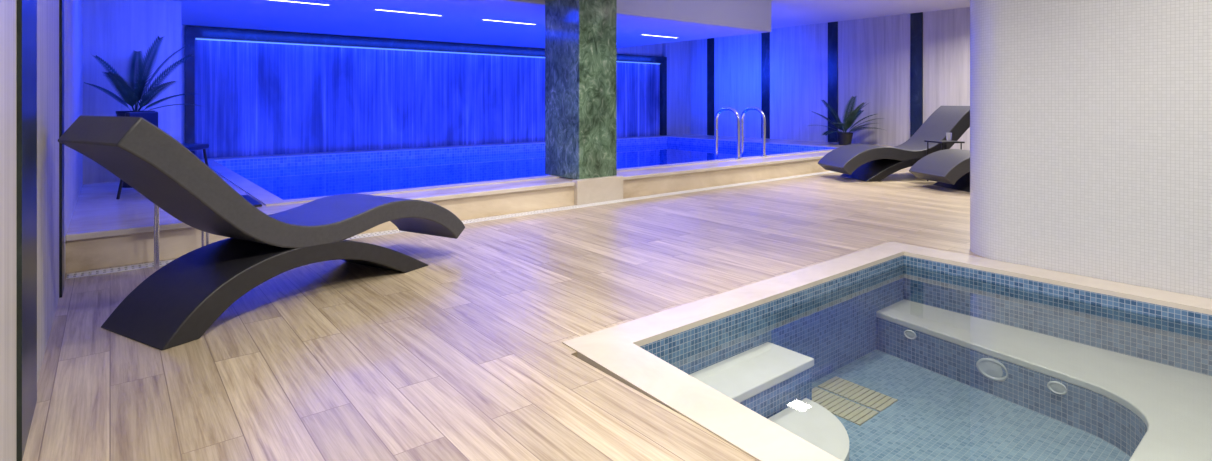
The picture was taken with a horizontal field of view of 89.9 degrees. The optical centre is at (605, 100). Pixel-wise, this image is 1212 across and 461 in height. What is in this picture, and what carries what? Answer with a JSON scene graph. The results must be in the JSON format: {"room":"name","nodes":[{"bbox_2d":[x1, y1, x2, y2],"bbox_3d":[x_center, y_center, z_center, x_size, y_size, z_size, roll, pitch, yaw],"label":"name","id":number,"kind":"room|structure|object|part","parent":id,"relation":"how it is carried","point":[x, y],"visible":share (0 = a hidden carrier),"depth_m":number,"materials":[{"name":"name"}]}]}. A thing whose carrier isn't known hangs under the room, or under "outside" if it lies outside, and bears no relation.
{"room":"spa","nodes":[
{"label":"spa","id":0,"kind":"room"},
{"bbox_2d":[0,0,82,460],"bbox_3d":[-2.794,-0.275,2.914,0.200,2.950,14.050,0,0,-39],"label":"wall","id":1,"kind":"structure","parent":0,"point":[47,10],"depth_m":2.44,"materials":[{"name":"white paint"}]},
{"bbox_2d":[17,0,36,460],"bbox_3d":[-1.940,-0.275,2.037,0.012,2.750,0.490,0,0,-39],"label":"trim","id":2,"kind":"structure","parent":1,"relation":"attached to","point":[26,9],"depth_m":1.93,"materials":[{"name":"metal"}]},
{"bbox_2d":[59,0,63,297],"bbox_3d":[-3.114,-0.275,3.473,0.012,2.750,0.200,0,0,-39],"label":"trim","id":3,"kind":"structure","parent":1,"relation":"attached to","point":[61,2],"depth_m":3.40,"materials":[{"name":"metal"}]},
{"bbox_2d":[83,0,180,183],"bbox_3d":[-5.903,-0.130,7.541,0.840,1.980,2.550,0,0,-39],"label":"wall pier","id":4,"kind":"object","parent":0,"point":[112,29],"visible":0.61,"depth_m":6.50,"materials":[{"name":"white paint"}]},
{"bbox_2d":[181,25,689,158],"bbox_3d":[-2.515,-0.275,12.150,11.920,2.950,0.300,0,0,-39],"label":"wall","id":5,"kind":"structure","parent":0,"point":[677,54],"depth_m":15.37,"materials":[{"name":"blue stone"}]},
{"bbox_2d":[185,26,666,154],"bbox_3d":[-2.379,-0.120,12.119,9.950,1.960,0.160,0,0,-39],"label":"trim","id":6,"kind":"structure","parent":5,"relation":"attached to","point":[191,33],"depth_m":10.23,"materials":[{"name":"metal"}]},
{"bbox_2d":[195,38,659,157],"bbox_3d":[-2.410,-0.040,12.132,9.680,1.800,0.100,0,0,-39],"label":"wall panel","id":7,"kind":"object","parent":5,"relation":"attached to","point":[254,99],"depth_m":10.70,"materials":[{"name":"fabric"}]},
{"bbox_3d":[-2.388,-0.926,12.105,9.640,0.017,0.030,0,0,-39],"label":"led strip","id":8,"kind":"part","parent":7,"relation":"part of","materials":[{"name":"plastic"}]},
{"bbox_2d":[172,0,771,47],"bbox_3d":[-2.177,-1.385,9.049,8.520,0.530,4.930,0,0,-39],"label":"ceiling","id":9,"kind":"structure","parent":0,"point":[460,22],"depth_m":8.55,"materials":[{"name":"paint"}]},
{"bbox_2d":[272,0,330,5],"bbox_3d":[-3.549,-1.116,6.785,0.874,0.008,0.074,0,0,-39],"label":"recessed light","id":10,"kind":"object","parent":9,"relation":"in","point":[272,0],"visible":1,"depth_m":6.87,"materials":[{"name":"white plastic"}]},
{"bbox_2d":[373,9,442,15],"bbox_3d":[-2.480,-1.116,7.659,0.874,0.008,0.074,0,0,-39],"label":"recessed light","id":11,"kind":"object","parent":9,"relation":"in","point":[373,9],"visible":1,"depth_m":7.64,"materials":[{"name":"white plastic"}]},
{"bbox_2d":[481,19,537,24],"bbox_3d":[-1.357,-1.116,8.576,0.874,0.008,0.074,0,0,-39],"label":"recessed light","id":12,"kind":"object","parent":9,"relation":"in","point":[481,19],"visible":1,"depth_m":8.54,"materials":[{"name":"white plastic"}]},
{"bbox_2d":[640,34,678,37],"bbox_3d":[0.927,-1.116,10.443,0.874,0.008,0.074,0,0,-39],"label":"recessed light","id":13,"kind":"object","parent":9,"relation":"in","point":[640,34],"visible":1,"depth_m":10.47,"materials":[{"name":"white plastic"}]},
{"bbox_2d":[22,166,987,460],"bbox_3d":[3.749,1.150,4.484,11.920,0.100,8.200,0,0,-39],"label":"floor","id":14,"kind":"structure","parent":0,"point":[462,355],"depth_m":2.78,"materials":[{"name":"brown wood"}]},
{"bbox_2d":[154,204,208,270],"bbox_3d":[-2.771,0.850,3.960,0.320,0.500,0.320,0,0,-39],"label":"side table","id":15,"kind":"object","parent":14,"relation":"on","point":[156,208],"visible":0.15,"depth_m":3.94,"materials":[{"name":"black paint"}]},
{"bbox_3d":[-2.954,0.860,3.979,0.016,0.480,0.015,0,0,-39],"label":"leg","id":16,"kind":"part","parent":15,"relation":"part of","materials":[{"name":"silver metal"}]},
{"bbox_3d":[-2.789,0.860,3.777,0.016,0.480,0.015,0,0,-39],"label":"leg","id":17,"kind":"part","parent":15,"relation":"part of","materials":[{"name":"silver metal"}]},
{"bbox_3d":[-2.752,0.860,4.143,0.016,0.480,0.015,0,0,-39],"label":"leg","id":18,"kind":"part","parent":15,"relation":"part of","materials":[{"name":"silver metal"}]},
{"bbox_3d":[-2.588,0.860,3.942,0.016,0.480,0.015,0,0,-39],"label":"leg","id":19,"kind":"part","parent":15,"relation":"part of","materials":[{"name":"silver metal"}]},
{"bbox_2d":[58,116,464,350],"bbox_3d":[-1.774,0.585,3.586,0.580,1.031,2.107,0,0,29],"label":"lounge chair","id":20,"kind":"object","parent":14,"relation":"on","point":[176,304],"visible":1,"depth_m":3.00,"materials":[{"name":"grey plastic"}]},
{"bbox_3d":[-1.774,0.522,3.586,0.580,0.906,2.107,0,0,29],"label":"seat","id":21,"kind":"part","parent":20,"relation":"part of","materials":[{"name":"grey leather"}]},
{"bbox_2d":[66,171,833,278],"bbox_3d":[1.202,1.097,7.529,11.810,0.006,0.120,0,0,-39],"label":"drain grate","id":22,"kind":"object","parent":14,"relation":"on","point":[161,263],"visible":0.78,"depth_m":5.80,"materials":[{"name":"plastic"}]},
{"bbox_2d":[66,134,893,272],"bbox_3d":[-0.632,0.980,9.846,11.920,0.240,5.650,0,0,-39],"label":"ledge","id":23,"kind":"object","parent":14,"relation":"on","point":[97,207],"visible":0.38,"depth_m":5.69,"materials":[{"name":"beige stone"}]},
{"bbox_2d":[84,36,199,187],"bbox_3d":[-4.619,0.102,6.117,0.986,1.516,0.894,0,0,-39],"label":"potted palm","id":24,"kind":"object","parent":23,"relation":"on","point":[135,94],"visible":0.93,"depth_m":6.10,"materials":[{"name":"plant"}]},
{"bbox_2d":[116,111,154,187],"bbox_3d":[-4.749,0.480,6.128,0.315,0.760,0.315,0,0,-39],"label":"pot","id":25,"kind":"object","parent":24,"relation":"on","point":[119,113],"depth_m":6.00,"materials":[{"name":"ceramic"}]},
{"bbox_2d":[116,111,208,198],"bbox_3d":[-4.055,0.481,5.607,0.553,0.762,0.524,0,0,-9],"label":"deck chair","id":26,"kind":"object","parent":23,"relation":"on","point":[152,117],"visible":0.26,"depth_m":5.63,"materials":[{"name":"black paint"}]},
{"bbox_3d":[-4.250,0.511,5.342,0.095,0.702,0.024,0,0,-43],"label":"leg","id":27,"kind":"part","parent":26,"relation":"part of","materials":[{"name":"black paint"}]},
{"bbox_3d":[-4.258,0.230,5.574,0.040,0.260,0.460,0,0,-9],"label":"backrest","id":28,"kind":"part","parent":26,"relation":"part of","materials":[{"name":"black paint"}]},
{"bbox_3d":[-4.040,0.435,5.609,0.480,0.050,0.480,0,0,-9],"label":"seat","id":29,"kind":"part","parent":26,"relation":"part of","materials":[{"name":"black paint"}]},
{"bbox_3d":[-3.855,0.650,5.872,0.024,0.423,0.087,0,0,42],"label":"leg","id":30,"kind":"part","parent":26,"relation":"part of","materials":[{"name":"black paint"}]},
{"bbox_2d":[65,155,824,240],"bbox_3d":[1.145,0.875,7.670,11.920,0.041,0.090,0,0,-39],"label":"trim","id":31,"kind":"structure","parent":23,"relation":"attached to","point":[81,235],"depth_m":5.71,"materials":[{"name":"beige stone"}]},
{"bbox_2d":[202,136,838,205],"bbox_3d":[-0.666,1.599,9.864,9.470,1.502,4.880,0,0,-39],"label":"swimming pool","id":32,"kind":"object","parent":23,"relation":"in","point":[284,179],"visible":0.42,"depth_m":9.91,"materials":[{"name":"liquid"}]},
{"bbox_2d":[715,107,741,159],"bbox_3d":[1.829,0.536,9.110,0.100,0.884,0.494,0,0,-39],"label":"pool handrail","id":33,"kind":"object","parent":32,"relation":"attached to","point":[734,111],"visible":0.99,"depth_m":9.09,"materials":[{"name":"silver metal"}]},
{"bbox_2d":[740,107,766,156],"bbox_3d":[2.309,0.536,9.502,0.100,0.884,0.494,0,0,-39],"label":"pool handrail","id":34,"kind":"object","parent":32,"relation":"attached to","point":[760,111],"visible":0.94,"depth_m":9.48,"materials":[{"name":"silver metal"}]},
{"bbox_2d":[809,96,883,144],"bbox_3d":[4.649,0.378,11.663,1.518,0.963,0.946,0,0,9],"label":"potted palm","id":35,"kind":"object","parent":23,"relation":"on","point":[844,138],"visible":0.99,"depth_m":11.76,"materials":[{"name":"plant"}]},
{"bbox_2d":[836,132,852,144],"bbox_3d":[4.680,0.740,11.895,0.315,0.240,0.315,0,0,-39],"label":"pot","id":36,"kind":"object","parent":35,"relation":"on","point":[844,138],"depth_m":11.79,"materials":[{"name":"ceramic"}]},
{"bbox_2d":[545,0,622,204],"bbox_3d":[-0.291,-0.275,6.884,0.640,2.750,0.750,0,0,-39],"label":"marble column","id":37,"kind":"structure","parent":14,"relation":"on","point":[580,35],"depth_m":6.70,"materials":[{"name":"green stone"}]},
{"bbox_2d":[562,241,1211,460],"bbox_3d":[2.113,1.422,2.249,3.310,0.656,3.710,0,0,-39],"label":"pool","id":38,"kind":"object","parent":14,"relation":"in","point":[889,351],"visible":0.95,"depth_m":3.29,"materials":[{"name":"blue tile"}]},
{"bbox_3d":[2.045,1.460,2.220,2.964,0.040,3.250,0,0,-39],"label":"bench seat","id":39,"kind":"part","parent":38,"relation":"part of","materials":[{"name":"tile"}]},
{"bbox_2d":[818,106,969,181],"bbox_3d":[4.191,0.585,8.707,2.134,1.031,0.660,0,0,-10],"label":"lounge chair","id":40,"kind":"object","parent":14,"relation":"on","point":[862,162],"visible":0.78,"depth_m":8.51,"materials":[{"name":"grey plastic"}]},
{"bbox_2d":[909,149,969,191],"bbox_3d":[5.039,0.585,7.747,2.134,1.031,0.660,0,0,-10],"label":"lounge chair","id":41,"kind":"object","parent":14,"relation":"on","point":[950,168],"visible":0.27,"depth_m":7.54,"materials":[{"name":"grey plastic"}]},
{"bbox_2d":[924,140,964,180],"bbox_3d":[4.571,0.820,8.203,0.340,0.560,0.340,0,0,-10],"label":"side table","id":42,"kind":"object","parent":14,"relation":"on","point":[927,141],"visible":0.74,"depth_m":8.09,"materials":[{"name":"black paint"}]},
{"bbox_2d":[946,132,951,140],"bbox_3d":[4.661,0.485,8.251,0.072,0.110,0.072,0,0,-39],"label":"drinking glass","id":43,"kind":"object","parent":42,"relation":"on","point":[948,135],"visible":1,"depth_m":8.22,"materials":[{"name":"clear glass"}]},
{"bbox_2d":[690,7,969,149],"bbox_3d":[6.591,-0.275,10.583,0.200,2.950,14.050,0,0,-39],"label":"wall","id":44,"kind":"structure","parent":0,"point":[874,53],"depth_m":12.50,"materials":[{"name":"grey stone"}]},
{"bbox_2d":[707,38,713,134],"bbox_3d":[2.631,-0.395,15.256,0.020,2.510,0.220,0,0,-39],"label":"trim","id":45,"kind":"structure","parent":44,"relation":"attached to","point":[710,41],"depth_m":15.25,"materials":[{"name":"stone"}]},
{"bbox_2d":[761,32,769,138],"bbox_3d":[3.675,-0.395,13.979,0.020,2.510,0.220,0,0,-39],"label":"trim","id":46,"kind":"structure","parent":44,"relation":"attached to","point":[765,37],"depth_m":13.95,"materials":[{"name":"metal"}]},
{"bbox_2d":[828,21,837,141],"bbox_3d":[4.738,-0.395,12.678,0.020,2.510,0.220,0,0,-39],"label":"trim","id":47,"kind":"structure","parent":44,"relation":"attached to","point":[832,26],"depth_m":12.67,"materials":[{"name":"metal"}]},
{"bbox_2d":[910,12,922,137],"bbox_3d":[5.813,-0.275,11.361,0.020,2.750,0.220,0,0,-39],"label":"trim","id":48,"kind":"structure","parent":44,"relation":"attached to","point":[916,19],"depth_m":11.35,"materials":[{"name":"stone"}]},
{"bbox_2d":[772,0,969,28],"bbox_3d":[1.898,-1.700,6.749,11.920,0.100,14.050,0,0,-39],"label":"ceiling","id":49,"kind":"structure","parent":0,"point":[785,13],"depth_m":10.95,"materials":[{"name":"paint"}]},
{"bbox_2d":[970,0,1211,298],"bbox_3d":[4.414,-0.275,2.832,0.980,2.750,4.800,0,0,-39],"label":"wall","id":50,"kind":"structure","parent":0,"point":[1091,120],"depth_m":3.75,"materials":[{"name":"white tile"}]}
]}

